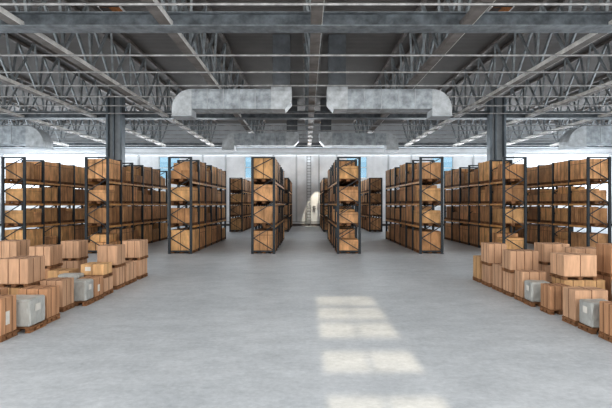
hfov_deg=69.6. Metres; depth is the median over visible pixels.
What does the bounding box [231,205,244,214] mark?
carton
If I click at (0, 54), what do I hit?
tube
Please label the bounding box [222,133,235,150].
outlet
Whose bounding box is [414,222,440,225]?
wooden pallet
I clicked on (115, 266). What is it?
wooden pallet
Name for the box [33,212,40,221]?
carton
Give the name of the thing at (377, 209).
carton
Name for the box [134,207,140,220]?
carton
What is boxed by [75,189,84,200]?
carton
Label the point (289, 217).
rack
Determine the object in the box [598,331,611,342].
wooden pallet
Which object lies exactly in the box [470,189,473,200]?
carton
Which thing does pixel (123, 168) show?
carton
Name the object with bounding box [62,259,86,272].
crate
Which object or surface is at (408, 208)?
carton
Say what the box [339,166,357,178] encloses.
carton
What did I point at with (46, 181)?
wooden pallet
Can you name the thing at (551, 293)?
crate
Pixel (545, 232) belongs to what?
carton
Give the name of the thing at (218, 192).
carton
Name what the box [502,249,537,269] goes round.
crate
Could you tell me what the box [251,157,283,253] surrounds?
rack
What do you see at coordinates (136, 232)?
carton
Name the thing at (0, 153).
trim
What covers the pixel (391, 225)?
carton
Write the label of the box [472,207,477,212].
carton
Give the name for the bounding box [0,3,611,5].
tube
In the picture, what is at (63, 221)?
wooden pallet
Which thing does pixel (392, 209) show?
carton
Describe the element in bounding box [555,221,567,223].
wooden pallet
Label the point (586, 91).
roof truss
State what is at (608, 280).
crate
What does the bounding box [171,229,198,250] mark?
carton
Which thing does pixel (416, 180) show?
wooden pallet
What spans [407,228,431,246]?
carton
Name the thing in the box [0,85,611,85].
tube
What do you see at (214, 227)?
carton
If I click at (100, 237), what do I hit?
carton
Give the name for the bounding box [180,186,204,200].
carton
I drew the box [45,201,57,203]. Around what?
wooden pallet
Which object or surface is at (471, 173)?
carton
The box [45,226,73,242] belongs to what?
carton
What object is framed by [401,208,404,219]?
carton
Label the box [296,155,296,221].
trim
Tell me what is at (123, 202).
wooden pallet
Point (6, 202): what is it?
wooden pallet
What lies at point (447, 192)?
carton
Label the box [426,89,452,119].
outlet
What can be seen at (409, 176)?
carton
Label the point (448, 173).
carton
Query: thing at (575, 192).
carton
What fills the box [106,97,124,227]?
steel column
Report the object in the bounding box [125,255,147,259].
wooden pallet
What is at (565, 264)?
crate
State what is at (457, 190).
carton
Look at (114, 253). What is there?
crate
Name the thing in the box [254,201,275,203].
wooden pallet
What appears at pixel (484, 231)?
carton
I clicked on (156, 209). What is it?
carton
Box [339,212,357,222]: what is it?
carton
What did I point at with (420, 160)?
rack
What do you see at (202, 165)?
carton
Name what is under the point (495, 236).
carton
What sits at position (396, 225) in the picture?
carton
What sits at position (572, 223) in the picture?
wooden pallet
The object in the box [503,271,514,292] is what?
crate
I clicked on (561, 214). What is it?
carton
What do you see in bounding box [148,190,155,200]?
carton
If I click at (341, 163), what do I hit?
carton
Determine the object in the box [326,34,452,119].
ventilation duct
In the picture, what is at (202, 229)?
carton
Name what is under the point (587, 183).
rack
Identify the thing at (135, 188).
carton
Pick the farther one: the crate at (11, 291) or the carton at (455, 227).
the carton at (455, 227)
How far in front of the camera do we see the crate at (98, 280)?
10.48 m
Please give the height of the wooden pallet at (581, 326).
0.100 m
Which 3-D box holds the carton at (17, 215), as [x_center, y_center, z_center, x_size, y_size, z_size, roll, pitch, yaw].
[-13.475,0.588,20.675,1.006,0.580,0.552,0,0,0]
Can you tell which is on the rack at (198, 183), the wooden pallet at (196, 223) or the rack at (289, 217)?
the wooden pallet at (196, 223)
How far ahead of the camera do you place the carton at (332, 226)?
23.89 m
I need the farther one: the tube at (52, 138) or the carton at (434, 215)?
the tube at (52, 138)
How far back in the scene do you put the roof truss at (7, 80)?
25.56 m
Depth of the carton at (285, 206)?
36.52 m
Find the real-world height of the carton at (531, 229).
0.916 m
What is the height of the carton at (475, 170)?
0.686 m
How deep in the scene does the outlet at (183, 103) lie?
21.68 m
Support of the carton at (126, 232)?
on the wooden pallet
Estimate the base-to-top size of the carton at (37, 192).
0.580 m
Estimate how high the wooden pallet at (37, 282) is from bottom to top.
0.070 m
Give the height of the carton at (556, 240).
0.366 m
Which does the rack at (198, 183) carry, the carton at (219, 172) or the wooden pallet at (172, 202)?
the wooden pallet at (172, 202)
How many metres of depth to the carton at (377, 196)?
36.67 m
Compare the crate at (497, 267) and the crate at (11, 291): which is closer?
the crate at (11, 291)
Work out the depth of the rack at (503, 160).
21.66 m
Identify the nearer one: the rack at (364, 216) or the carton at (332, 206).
the carton at (332, 206)
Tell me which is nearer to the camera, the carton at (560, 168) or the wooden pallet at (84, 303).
the wooden pallet at (84, 303)
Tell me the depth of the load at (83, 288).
9.88 m
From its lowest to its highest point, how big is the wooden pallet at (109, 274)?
0.070 m
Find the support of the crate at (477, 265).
on the wooden pallet
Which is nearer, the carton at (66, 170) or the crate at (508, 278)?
the crate at (508, 278)
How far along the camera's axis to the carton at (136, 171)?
23.72 m
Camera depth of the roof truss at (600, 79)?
33.36 m
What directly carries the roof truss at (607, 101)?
attached to the ceiling
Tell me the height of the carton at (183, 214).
0.686 m
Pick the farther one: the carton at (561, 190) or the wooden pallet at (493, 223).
the carton at (561, 190)
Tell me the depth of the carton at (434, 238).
20.39 m
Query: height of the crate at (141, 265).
0.483 m
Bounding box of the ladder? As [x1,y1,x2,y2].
[307,159,310,217]
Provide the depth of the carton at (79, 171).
25.09 m
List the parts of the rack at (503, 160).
post, post, post, post, post, post, upright frame, post, post, upright frame, post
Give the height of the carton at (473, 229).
0.976 m
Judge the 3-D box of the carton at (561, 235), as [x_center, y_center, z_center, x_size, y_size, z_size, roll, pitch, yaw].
[13.471,1.607,22.385,0.916,0.366,0.812,0,0,1]
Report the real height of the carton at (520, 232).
0.916 m
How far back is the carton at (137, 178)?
23.64 m
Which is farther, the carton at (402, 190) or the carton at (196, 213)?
the carton at (402, 190)
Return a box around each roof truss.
[0,0,216,144]
[0,33,168,144]
[0,68,105,143]
[0,97,70,144]
[1,120,22,124]
[140,0,265,132]
[302,0,326,144]
[353,0,495,132]
[401,0,611,144]
[450,33,611,144]
[506,73,611,144]
[547,100,611,144]
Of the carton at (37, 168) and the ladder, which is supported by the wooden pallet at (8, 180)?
the carton at (37, 168)
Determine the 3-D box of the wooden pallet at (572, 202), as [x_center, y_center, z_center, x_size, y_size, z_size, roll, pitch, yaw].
[13.473,-0.086,20.959,1.040,0.130,1.120,0,0,0]
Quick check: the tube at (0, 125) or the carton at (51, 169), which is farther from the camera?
the tube at (0, 125)
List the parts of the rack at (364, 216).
post, post, post, upright frame, post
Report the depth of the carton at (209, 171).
24.09 m
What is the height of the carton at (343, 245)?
0.500 m
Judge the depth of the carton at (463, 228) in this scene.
25.26 m
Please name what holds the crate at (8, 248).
on the wooden pallet
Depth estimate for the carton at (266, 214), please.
20.40 m
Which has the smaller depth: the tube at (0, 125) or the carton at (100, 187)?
the carton at (100, 187)
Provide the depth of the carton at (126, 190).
22.30 m
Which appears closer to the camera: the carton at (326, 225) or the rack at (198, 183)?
the rack at (198, 183)
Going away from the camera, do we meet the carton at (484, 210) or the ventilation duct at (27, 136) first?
the carton at (484, 210)
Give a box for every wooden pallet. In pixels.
[0,279,44,287]
[0,329,17,342]
[5,179,40,182]
[5,201,41,203]
[5,222,40,225]
[16,320,46,332]
[41,221,57,223]
[45,180,57,183]
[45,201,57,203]
[45,263,62,268]
[45,313,59,323]
[59,303,74,311]
[61,201,71,203]
[61,220,72,222]
[62,256,88,260]
[74,298,94,305]
[75,201,84,203]
[84,272,112,277]
[88,179,119,182]
[88,201,119,203]
[88,222,119,225]
[93,294,103,301]
[103,289,113,295]
[112,263,125,267]
[113,283,124,289]
[122,201,131,203]
[124,278,136,284]
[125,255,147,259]
[136,273,147,278]
[171,179,197,182]
[171,201,197,203]
[171,222,197,225]
[254,179,275,182]
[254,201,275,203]
[254,222,276,225]
[335,201,357,203]
[336,179,357,181]
[336,222,357,225]
[413,179,440,182]
[413,201,440,203]
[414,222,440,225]
[473,276,481,282]
[481,261,492,265]
[481,280,492,286]
[491,179,523,182]
[492,201,523,203]
[492,222,523,225]
[492,285,502,291]
[502,268,514,272]
[502,289,514,296]
[514,294,524,301]
[523,299,540,306]
[527,201,536,203]
[540,201,551,203]
[540,220,551,222]
[540,306,562,314]
[550,273,597,279]
[554,201,567,203]
[555,180,567,183]
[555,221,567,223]
[562,315,579,325]
[571,179,606,182]
[571,201,607,203]
[571,222,607,225]
[578,323,598,333]
[597,271,611,276]
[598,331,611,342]
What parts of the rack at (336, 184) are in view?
post, post, post, post, post, upright frame, upright frame, post, post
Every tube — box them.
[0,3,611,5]
[0,54,611,55]
[0,71,611,72]
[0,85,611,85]
[0,96,611,96]
[0,105,611,105]
[0,113,611,113]
[0,125,611,125]
[43,130,568,130]
[49,134,562,134]
[52,138,559,138]
[53,142,558,142]
[53,145,558,145]
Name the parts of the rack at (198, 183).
post, post, upright frame, post, post, post, post, post, post, post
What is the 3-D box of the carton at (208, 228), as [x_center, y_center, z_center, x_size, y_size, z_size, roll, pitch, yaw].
[-5.793,1.680,23.845,1.097,0.956,1.232,0,0,1]
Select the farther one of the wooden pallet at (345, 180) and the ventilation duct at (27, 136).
the ventilation duct at (27, 136)
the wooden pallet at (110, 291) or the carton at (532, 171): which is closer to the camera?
the wooden pallet at (110, 291)
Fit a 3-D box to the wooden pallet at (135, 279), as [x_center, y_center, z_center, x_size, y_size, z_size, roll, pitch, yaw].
[-5.280,2.239,12.750,0.490,0.100,0.720,0,0,0]
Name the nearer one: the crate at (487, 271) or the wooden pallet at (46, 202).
the crate at (487, 271)
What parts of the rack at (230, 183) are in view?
post, upright frame, post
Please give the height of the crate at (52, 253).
0.513 m
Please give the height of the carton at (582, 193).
0.500 m
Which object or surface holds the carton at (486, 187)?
on the wooden pallet
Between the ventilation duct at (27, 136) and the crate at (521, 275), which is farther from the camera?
the ventilation duct at (27, 136)
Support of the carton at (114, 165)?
on the wooden pallet
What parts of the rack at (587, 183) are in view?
post, post, post, post, upright frame, post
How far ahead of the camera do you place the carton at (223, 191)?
28.16 m
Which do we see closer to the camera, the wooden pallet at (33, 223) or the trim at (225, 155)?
the wooden pallet at (33, 223)
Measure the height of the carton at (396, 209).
0.620 m
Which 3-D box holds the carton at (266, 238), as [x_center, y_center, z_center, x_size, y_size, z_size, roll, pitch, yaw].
[-1.970,1.700,20.965,1.074,0.916,1.172,0,0,-1]
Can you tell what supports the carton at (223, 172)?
on the wooden pallet
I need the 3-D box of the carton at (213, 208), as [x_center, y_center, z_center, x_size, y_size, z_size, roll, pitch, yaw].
[-5.803,0.510,25.235,1.029,0.736,0.912,0,0,1]
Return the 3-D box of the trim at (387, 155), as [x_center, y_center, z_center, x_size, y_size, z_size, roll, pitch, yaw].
[8.600,-1.645,45.970,0.180,6.970,0.060,0,0,0]
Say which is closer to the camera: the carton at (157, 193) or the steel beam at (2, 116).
the carton at (157, 193)
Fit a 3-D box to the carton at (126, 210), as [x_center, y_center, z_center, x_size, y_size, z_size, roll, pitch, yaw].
[-9.594,0.490,22.376,1.097,0.776,1.172,0,0,-1]
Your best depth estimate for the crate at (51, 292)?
8.51 m
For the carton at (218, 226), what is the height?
0.886 m
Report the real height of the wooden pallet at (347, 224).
0.130 m
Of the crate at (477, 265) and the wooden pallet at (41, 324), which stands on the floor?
the wooden pallet at (41, 324)
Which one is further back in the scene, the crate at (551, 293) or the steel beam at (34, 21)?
the steel beam at (34, 21)
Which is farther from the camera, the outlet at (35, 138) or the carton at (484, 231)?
the outlet at (35, 138)
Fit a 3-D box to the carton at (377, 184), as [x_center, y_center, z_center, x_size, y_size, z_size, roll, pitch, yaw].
[5.778,-1.670,37.116,1.086,0.976,1.212,0,0,0]
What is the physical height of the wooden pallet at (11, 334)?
0.100 m
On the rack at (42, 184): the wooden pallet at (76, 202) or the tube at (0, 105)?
the wooden pallet at (76, 202)
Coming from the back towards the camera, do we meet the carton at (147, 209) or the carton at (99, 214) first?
the carton at (147, 209)
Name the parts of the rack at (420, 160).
post, post, post, post, post, post, upright frame, upright frame, post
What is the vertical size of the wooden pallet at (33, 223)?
0.130 m
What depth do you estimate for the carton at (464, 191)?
25.09 m
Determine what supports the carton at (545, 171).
on the wooden pallet
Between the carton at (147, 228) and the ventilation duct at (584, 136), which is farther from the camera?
the ventilation duct at (584, 136)
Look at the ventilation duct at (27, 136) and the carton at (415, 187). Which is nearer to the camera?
the carton at (415, 187)
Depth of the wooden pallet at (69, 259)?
13.24 m
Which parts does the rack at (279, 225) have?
post, upright frame, post, post, post, post, post, post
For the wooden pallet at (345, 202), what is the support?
on the rack at (336, 184)
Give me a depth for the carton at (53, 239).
22.66 m
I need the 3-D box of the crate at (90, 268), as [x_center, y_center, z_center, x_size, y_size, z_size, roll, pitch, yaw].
[-5.305,1.631,11.149,0.578,0.273,0.493,0,0,0]
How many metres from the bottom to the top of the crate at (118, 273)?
0.483 m
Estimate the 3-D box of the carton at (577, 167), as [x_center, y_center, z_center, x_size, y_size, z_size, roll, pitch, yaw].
[13.462,-1.640,20.959,1.074,0.916,1.172,0,0,0]
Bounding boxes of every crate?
[0,239,29,257]
[0,255,44,283]
[0,287,7,294]
[0,294,15,335]
[8,284,39,294]
[18,285,58,318]
[29,244,61,265]
[40,277,73,306]
[45,266,61,278]
[48,268,78,277]
[61,240,87,257]
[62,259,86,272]
[79,275,102,296]
[81,262,111,274]
[97,244,124,264]
[103,275,112,291]
[112,266,123,285]
[122,239,147,257]
[124,261,135,281]
[125,258,146,275]
[473,255,481,278]
[481,242,506,262]
[482,264,492,282]
[493,263,502,287]
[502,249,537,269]
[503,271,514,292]
[515,269,545,297]
[534,242,569,261]
[538,263,551,281]
[541,283,571,309]
[550,252,596,276]
[552,277,604,289]
[561,246,595,254]
[563,286,607,320]
[596,243,611,273]
[597,274,611,300]
[599,301,611,335]
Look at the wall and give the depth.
46.00 m
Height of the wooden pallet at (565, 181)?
0.130 m
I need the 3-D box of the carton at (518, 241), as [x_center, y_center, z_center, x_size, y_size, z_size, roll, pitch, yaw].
[9.613,1.868,20.675,1.006,0.580,0.552,0,0,0]
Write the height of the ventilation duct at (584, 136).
1.522 m
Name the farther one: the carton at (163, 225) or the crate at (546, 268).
the carton at (163, 225)
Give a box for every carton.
[5,162,33,178]
[5,188,33,200]
[5,210,32,222]
[5,229,42,245]
[26,161,58,180]
[26,208,56,221]
[31,188,56,200]
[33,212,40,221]
[34,165,40,179]
[34,189,41,200]
[45,187,72,200]
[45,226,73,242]
[45,236,56,243]
[45,237,49,243]
[57,208,65,220]
[61,164,73,182]
[64,225,84,239]
[66,208,84,219]
[66,211,71,219]
[75,166,84,183]
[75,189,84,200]
[77,224,97,239]
[88,159,119,179]
[88,208,118,222]
[88,241,119,249]
[89,190,113,200]
[90,233,116,241]
[94,185,118,200]
[102,206,131,221]
[102,228,132,240]
[122,167,125,180]
[122,186,131,200]
[126,166,150,183]
[126,168,138,175]
[126,171,130,180]
[126,225,151,240]
[134,175,141,182]
[134,187,136,200]
[134,206,150,219]
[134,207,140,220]
[134,230,138,236]
[137,188,147,194]
[137,190,141,200]
[144,195,150,200]
[146,223,166,237]
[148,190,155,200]
[153,169,158,184]
[153,206,159,218]
[153,228,158,239]
[155,192,158,201]
[156,191,165,201]
[161,206,166,217]
[171,170,197,179]
[171,187,197,200]
[171,208,194,222]
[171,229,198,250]
[174,163,195,170]
[180,161,204,180]
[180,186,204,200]
[180,227,204,246]
[188,226,211,244]
[195,208,203,220]
[195,212,197,221]
[196,206,214,218]
[206,166,216,183]
[206,170,210,182]
[206,188,210,200]
[206,225,216,241]
[212,188,216,200]
[217,168,221,184]
[217,190,224,201]
[217,191,220,201]
[217,225,220,239]
[219,207,224,217]
[222,171,224,185]
[231,179,243,189]
[231,194,243,201]
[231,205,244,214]
[231,218,244,229]
[254,158,276,179]
[254,185,276,200]
[254,206,276,222]
[254,229,276,249]
[257,228,277,245]
[284,179,286,189]
[284,205,289,214]
[284,219,286,229]
[322,179,327,189]
[322,220,327,229]
[332,206,350,219]
[332,226,351,243]
[333,209,354,221]
[334,161,354,180]
[334,228,354,245]
[336,186,357,200]
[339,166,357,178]
[339,190,357,200]
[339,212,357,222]
[339,239,357,249]
[367,178,380,189]
[367,205,382,214]
[367,218,380,229]
[368,193,380,201]
[386,170,389,185]
[386,190,393,201]
[386,207,389,217]
[390,224,393,239]
[391,168,398,184]
[391,207,402,218]
[395,208,398,218]
[395,224,411,241]
[399,187,404,200]
[400,164,416,182]
[400,227,416,244]
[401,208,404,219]
[406,206,431,221]
[407,173,411,180]
[407,186,411,200]
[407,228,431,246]
[413,185,436,200]
[414,169,416,179]
[414,230,440,249]
[416,188,440,200]
[416,210,440,222]
[417,162,440,178]
[445,170,450,185]
[445,190,453,201]
[445,223,466,237]
[446,206,454,217]
[453,169,473,184]
[453,190,455,201]
[453,212,458,218]
[453,225,458,239]
[456,189,461,200]
[460,206,477,219]
[460,225,467,241]
[461,172,467,183]
[461,188,473,200]
[465,173,467,182]
[469,225,488,244]
[470,172,473,182]
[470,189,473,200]
[471,213,477,220]
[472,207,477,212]
[474,169,477,181]
[474,187,484,200]
[479,161,508,180]
[480,206,508,221]
[480,227,508,244]
[481,190,484,200]
[485,186,493,200]
[492,208,523,222]
[492,233,517,241]
[493,169,497,179]
[494,185,523,200]
[498,164,523,178]
[498,237,523,248]
[515,224,535,237]
[527,166,536,183]
[527,195,536,200]
[527,225,551,241]
[528,206,551,219]
[530,189,548,194]
[539,164,551,182]
[539,189,557,200]
[540,226,567,241]
[541,208,551,220]
[554,161,567,180]
[554,194,571,200]
[555,208,567,221]
[555,239,567,243]
[558,186,584,193]
[558,232,567,239]
[570,159,607,179]
[571,207,598,221]
[571,232,607,246]
[572,189,598,200]
[579,190,606,200]
[579,208,606,222]
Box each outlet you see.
[25,126,52,148]
[171,89,196,119]
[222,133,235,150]
[384,133,398,150]
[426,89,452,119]
[559,126,586,148]
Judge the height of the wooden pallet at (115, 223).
0.130 m
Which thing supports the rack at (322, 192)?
on the floor
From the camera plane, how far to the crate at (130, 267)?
12.66 m
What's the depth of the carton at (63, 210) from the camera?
23.40 m
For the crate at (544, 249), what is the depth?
12.28 m
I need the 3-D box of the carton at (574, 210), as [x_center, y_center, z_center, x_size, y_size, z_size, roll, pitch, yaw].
[13.467,0.500,21.255,1.029,0.756,0.532,0,0,-1]
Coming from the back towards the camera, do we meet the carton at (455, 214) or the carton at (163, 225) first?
the carton at (163, 225)
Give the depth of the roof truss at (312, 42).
20.28 m
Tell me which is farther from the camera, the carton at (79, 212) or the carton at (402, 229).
the carton at (79, 212)
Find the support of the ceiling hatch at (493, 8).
attached to the ceiling
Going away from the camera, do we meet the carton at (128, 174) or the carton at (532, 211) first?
the carton at (128, 174)
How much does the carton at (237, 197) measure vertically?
0.666 m
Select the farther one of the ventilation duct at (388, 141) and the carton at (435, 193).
the ventilation duct at (388, 141)
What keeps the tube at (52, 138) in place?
attached to the wall
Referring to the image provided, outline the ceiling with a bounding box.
[0,0,611,123]
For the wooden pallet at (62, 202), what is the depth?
23.78 m
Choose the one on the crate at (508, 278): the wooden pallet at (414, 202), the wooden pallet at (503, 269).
the wooden pallet at (503, 269)
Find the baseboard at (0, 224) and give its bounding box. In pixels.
[0,224,611,225]
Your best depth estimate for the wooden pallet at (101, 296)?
10.49 m
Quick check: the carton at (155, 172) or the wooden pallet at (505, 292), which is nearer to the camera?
the wooden pallet at (505, 292)
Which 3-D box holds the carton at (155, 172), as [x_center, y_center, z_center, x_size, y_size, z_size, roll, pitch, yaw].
[-9.620,-1.640,26.682,1.074,0.916,1.172,0,0,1]
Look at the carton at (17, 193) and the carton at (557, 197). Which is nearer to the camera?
the carton at (17, 193)
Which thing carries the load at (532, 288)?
on the wooden pallet
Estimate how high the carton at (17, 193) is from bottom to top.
0.580 m
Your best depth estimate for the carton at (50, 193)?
22.31 m
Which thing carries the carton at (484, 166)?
on the wooden pallet
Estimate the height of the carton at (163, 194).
0.666 m
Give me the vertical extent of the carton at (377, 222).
0.976 m
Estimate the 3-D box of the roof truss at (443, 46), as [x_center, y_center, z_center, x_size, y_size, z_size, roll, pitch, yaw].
[5.241,-7.105,25.870,1.020,2.550,37.338,0,0,0]
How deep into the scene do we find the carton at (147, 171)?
25.09 m
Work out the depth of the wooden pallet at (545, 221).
23.72 m
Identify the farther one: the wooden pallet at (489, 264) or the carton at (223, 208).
the carton at (223, 208)
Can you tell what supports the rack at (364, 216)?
on the floor
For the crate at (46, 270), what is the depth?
11.60 m
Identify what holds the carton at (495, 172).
on the wooden pallet at (495, 180)
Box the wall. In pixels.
[0,124,611,223]
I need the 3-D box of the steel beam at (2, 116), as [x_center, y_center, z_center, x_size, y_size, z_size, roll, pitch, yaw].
[0.000,-6.032,29.950,66.000,0.465,0.620,0,0,0]
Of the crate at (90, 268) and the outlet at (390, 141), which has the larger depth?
the outlet at (390, 141)
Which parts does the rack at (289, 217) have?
post, post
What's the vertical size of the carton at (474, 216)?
0.386 m
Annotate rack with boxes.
[1,157,98,243]
[85,157,167,251]
[168,157,225,253]
[229,178,254,231]
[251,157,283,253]
[284,178,291,231]
[320,178,327,231]
[328,157,360,253]
[357,178,381,231]
[386,157,443,253]
[444,157,526,248]
[512,157,610,246]
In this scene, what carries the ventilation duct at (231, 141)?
hanging from the ceiling
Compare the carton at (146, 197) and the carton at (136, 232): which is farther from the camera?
the carton at (146, 197)
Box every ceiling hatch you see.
[97,6,124,10]
[487,6,514,10]
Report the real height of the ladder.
7.300 m
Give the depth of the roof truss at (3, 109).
32.15 m
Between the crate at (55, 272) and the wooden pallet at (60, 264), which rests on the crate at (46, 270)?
the wooden pallet at (60, 264)
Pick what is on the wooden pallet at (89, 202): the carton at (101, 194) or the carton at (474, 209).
the carton at (101, 194)
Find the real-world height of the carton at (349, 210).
0.620 m
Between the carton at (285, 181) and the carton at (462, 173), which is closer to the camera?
the carton at (462, 173)
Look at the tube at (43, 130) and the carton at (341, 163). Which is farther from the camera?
the tube at (43, 130)
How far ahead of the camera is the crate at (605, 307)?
7.42 m
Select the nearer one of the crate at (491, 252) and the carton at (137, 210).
the crate at (491, 252)
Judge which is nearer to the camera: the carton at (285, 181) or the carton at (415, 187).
the carton at (415, 187)
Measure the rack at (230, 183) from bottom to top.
4.460 m
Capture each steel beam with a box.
[0,11,611,32]
[0,111,611,119]
[0,143,611,147]
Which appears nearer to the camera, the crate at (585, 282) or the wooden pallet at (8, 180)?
the crate at (585, 282)
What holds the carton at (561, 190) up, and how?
on the carton at (557, 197)
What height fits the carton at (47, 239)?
0.500 m
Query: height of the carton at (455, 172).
0.916 m
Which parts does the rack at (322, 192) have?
post, post, post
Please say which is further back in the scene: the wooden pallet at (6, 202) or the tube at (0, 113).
the tube at (0, 113)
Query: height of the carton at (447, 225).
0.930 m
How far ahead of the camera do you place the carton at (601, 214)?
20.43 m
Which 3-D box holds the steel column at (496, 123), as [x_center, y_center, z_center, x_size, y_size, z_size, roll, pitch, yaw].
[12.650,-2.410,29.200,1.300,9.400,0.600,0,0,0]
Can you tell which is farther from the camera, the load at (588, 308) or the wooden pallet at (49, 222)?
the wooden pallet at (49, 222)
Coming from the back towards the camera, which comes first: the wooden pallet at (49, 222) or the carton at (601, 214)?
the wooden pallet at (49, 222)
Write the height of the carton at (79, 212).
0.620 m
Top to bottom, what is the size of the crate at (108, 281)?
0.343 m
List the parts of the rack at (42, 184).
post, upright frame, post, upright frame, post, post, post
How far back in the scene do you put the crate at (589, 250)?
11.08 m
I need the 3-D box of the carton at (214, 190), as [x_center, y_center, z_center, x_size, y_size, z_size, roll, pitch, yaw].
[-5.762,-0.540,25.260,1.097,0.776,1.172,0,0,0]
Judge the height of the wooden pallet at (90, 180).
0.130 m
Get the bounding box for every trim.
[0,153,611,154]
[225,155,226,221]
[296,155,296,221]
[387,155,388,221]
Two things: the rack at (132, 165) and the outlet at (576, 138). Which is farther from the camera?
the outlet at (576, 138)
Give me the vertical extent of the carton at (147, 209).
0.750 m
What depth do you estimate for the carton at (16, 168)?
20.42 m
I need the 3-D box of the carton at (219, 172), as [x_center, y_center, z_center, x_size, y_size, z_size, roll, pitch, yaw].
[-5.771,-1.647,26.680,1.097,0.930,1.232,0,0,-1]
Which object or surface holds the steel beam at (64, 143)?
attached to the wall
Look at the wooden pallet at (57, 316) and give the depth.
8.58 m
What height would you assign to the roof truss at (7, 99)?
2.550 m
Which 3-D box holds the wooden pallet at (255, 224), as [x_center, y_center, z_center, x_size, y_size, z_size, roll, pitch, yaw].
[-1.957,0.944,20.969,1.040,0.130,1.120,0,0,0]
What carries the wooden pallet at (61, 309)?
on the floor
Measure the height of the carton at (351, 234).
0.916 m
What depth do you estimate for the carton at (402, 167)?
23.57 m
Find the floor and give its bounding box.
[0,226,611,407]
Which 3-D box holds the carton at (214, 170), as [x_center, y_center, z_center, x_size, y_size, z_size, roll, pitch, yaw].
[-5.813,-1.660,25.273,1.097,0.956,1.232,0,0,1]
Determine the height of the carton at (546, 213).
0.666 m
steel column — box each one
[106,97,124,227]
[487,97,505,160]
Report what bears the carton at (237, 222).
on the wooden pallet
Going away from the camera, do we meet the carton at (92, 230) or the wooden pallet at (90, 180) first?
the wooden pallet at (90, 180)
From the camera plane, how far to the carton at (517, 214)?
20.47 m
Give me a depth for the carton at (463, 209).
24.93 m
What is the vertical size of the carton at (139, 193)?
0.580 m
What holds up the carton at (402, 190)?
on the wooden pallet
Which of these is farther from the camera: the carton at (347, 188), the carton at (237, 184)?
the carton at (237, 184)
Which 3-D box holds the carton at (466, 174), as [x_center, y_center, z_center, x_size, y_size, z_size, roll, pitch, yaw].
[9.628,-1.472,24.965,1.006,0.580,0.552,0,0,0]
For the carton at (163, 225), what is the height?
0.956 m
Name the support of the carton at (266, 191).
on the wooden pallet
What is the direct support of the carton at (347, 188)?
on the wooden pallet at (345, 202)
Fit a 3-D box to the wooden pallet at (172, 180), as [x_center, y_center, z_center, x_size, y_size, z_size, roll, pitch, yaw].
[-5.799,-1.116,20.984,1.040,0.130,1.120,0,0,0]
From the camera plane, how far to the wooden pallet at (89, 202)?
20.65 m
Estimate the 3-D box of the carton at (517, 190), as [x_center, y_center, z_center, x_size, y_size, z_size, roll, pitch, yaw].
[9.627,-0.520,20.953,1.029,0.736,0.912,0,0,0]
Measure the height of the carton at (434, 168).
0.756 m
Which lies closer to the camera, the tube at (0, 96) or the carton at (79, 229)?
the tube at (0, 96)
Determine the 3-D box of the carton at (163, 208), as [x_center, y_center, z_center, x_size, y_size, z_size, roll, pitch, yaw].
[-9.597,0.495,28.096,1.097,0.766,1.152,0,0,0]
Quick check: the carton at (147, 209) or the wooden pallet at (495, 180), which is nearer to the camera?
the wooden pallet at (495, 180)
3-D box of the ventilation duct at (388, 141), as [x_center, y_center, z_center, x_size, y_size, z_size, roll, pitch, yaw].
[4.263,-6.360,35.675,6.334,4.060,1.030,0,0,0]
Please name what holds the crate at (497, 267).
on the wooden pallet
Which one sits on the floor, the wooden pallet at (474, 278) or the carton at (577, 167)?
the wooden pallet at (474, 278)
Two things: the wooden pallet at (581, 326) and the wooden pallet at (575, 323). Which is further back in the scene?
the wooden pallet at (575, 323)
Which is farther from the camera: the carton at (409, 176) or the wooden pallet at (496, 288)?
the carton at (409, 176)
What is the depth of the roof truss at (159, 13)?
19.91 m
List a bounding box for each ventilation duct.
[0,126,52,148]
[171,34,291,119]
[222,99,298,150]
[319,99,398,150]
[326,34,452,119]
[559,126,611,148]
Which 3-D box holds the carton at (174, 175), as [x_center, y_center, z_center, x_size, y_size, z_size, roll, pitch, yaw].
[-5.769,-1.375,20.940,1.029,0.386,1.052,0,0,-1]
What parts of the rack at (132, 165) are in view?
post, upright frame, post, post, post, post, post, post, post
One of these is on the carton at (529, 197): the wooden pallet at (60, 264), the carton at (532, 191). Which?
the carton at (532, 191)
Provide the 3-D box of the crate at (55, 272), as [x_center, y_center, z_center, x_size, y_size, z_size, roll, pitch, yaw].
[-6.395,1.956,11.600,0.558,0.463,0.510,0,0,0]
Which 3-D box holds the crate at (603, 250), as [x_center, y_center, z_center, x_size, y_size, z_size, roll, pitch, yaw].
[7.040,1.226,9.980,0.608,0.643,0.510,0,0,0]
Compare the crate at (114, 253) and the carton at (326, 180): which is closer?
the crate at (114, 253)
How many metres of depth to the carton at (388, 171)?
28.10 m
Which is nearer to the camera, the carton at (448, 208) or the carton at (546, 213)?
the carton at (546, 213)
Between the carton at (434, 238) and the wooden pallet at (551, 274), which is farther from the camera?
the carton at (434, 238)
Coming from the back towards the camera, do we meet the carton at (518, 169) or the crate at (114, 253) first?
the carton at (518, 169)
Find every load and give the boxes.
[16,295,44,326]
[58,273,83,278]
[74,278,93,300]
[524,280,549,301]
[579,299,607,327]
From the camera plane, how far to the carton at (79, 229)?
25.26 m
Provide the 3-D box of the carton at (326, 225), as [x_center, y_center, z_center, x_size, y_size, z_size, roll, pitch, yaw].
[1.949,1.783,37.130,1.102,0.750,1.212,0,0,0]
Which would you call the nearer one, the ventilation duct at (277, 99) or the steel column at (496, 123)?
the ventilation duct at (277, 99)
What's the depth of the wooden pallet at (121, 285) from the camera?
11.89 m
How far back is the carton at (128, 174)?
22.64 m
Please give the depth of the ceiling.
25.76 m
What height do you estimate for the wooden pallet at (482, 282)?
0.100 m
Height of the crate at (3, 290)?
0.603 m
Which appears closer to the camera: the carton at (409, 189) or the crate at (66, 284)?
the crate at (66, 284)
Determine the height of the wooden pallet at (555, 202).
0.130 m
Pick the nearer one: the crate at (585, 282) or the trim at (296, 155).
the crate at (585, 282)
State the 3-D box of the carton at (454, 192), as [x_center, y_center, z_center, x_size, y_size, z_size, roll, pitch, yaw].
[9.599,-0.495,26.975,1.029,0.686,0.512,0,0,1]

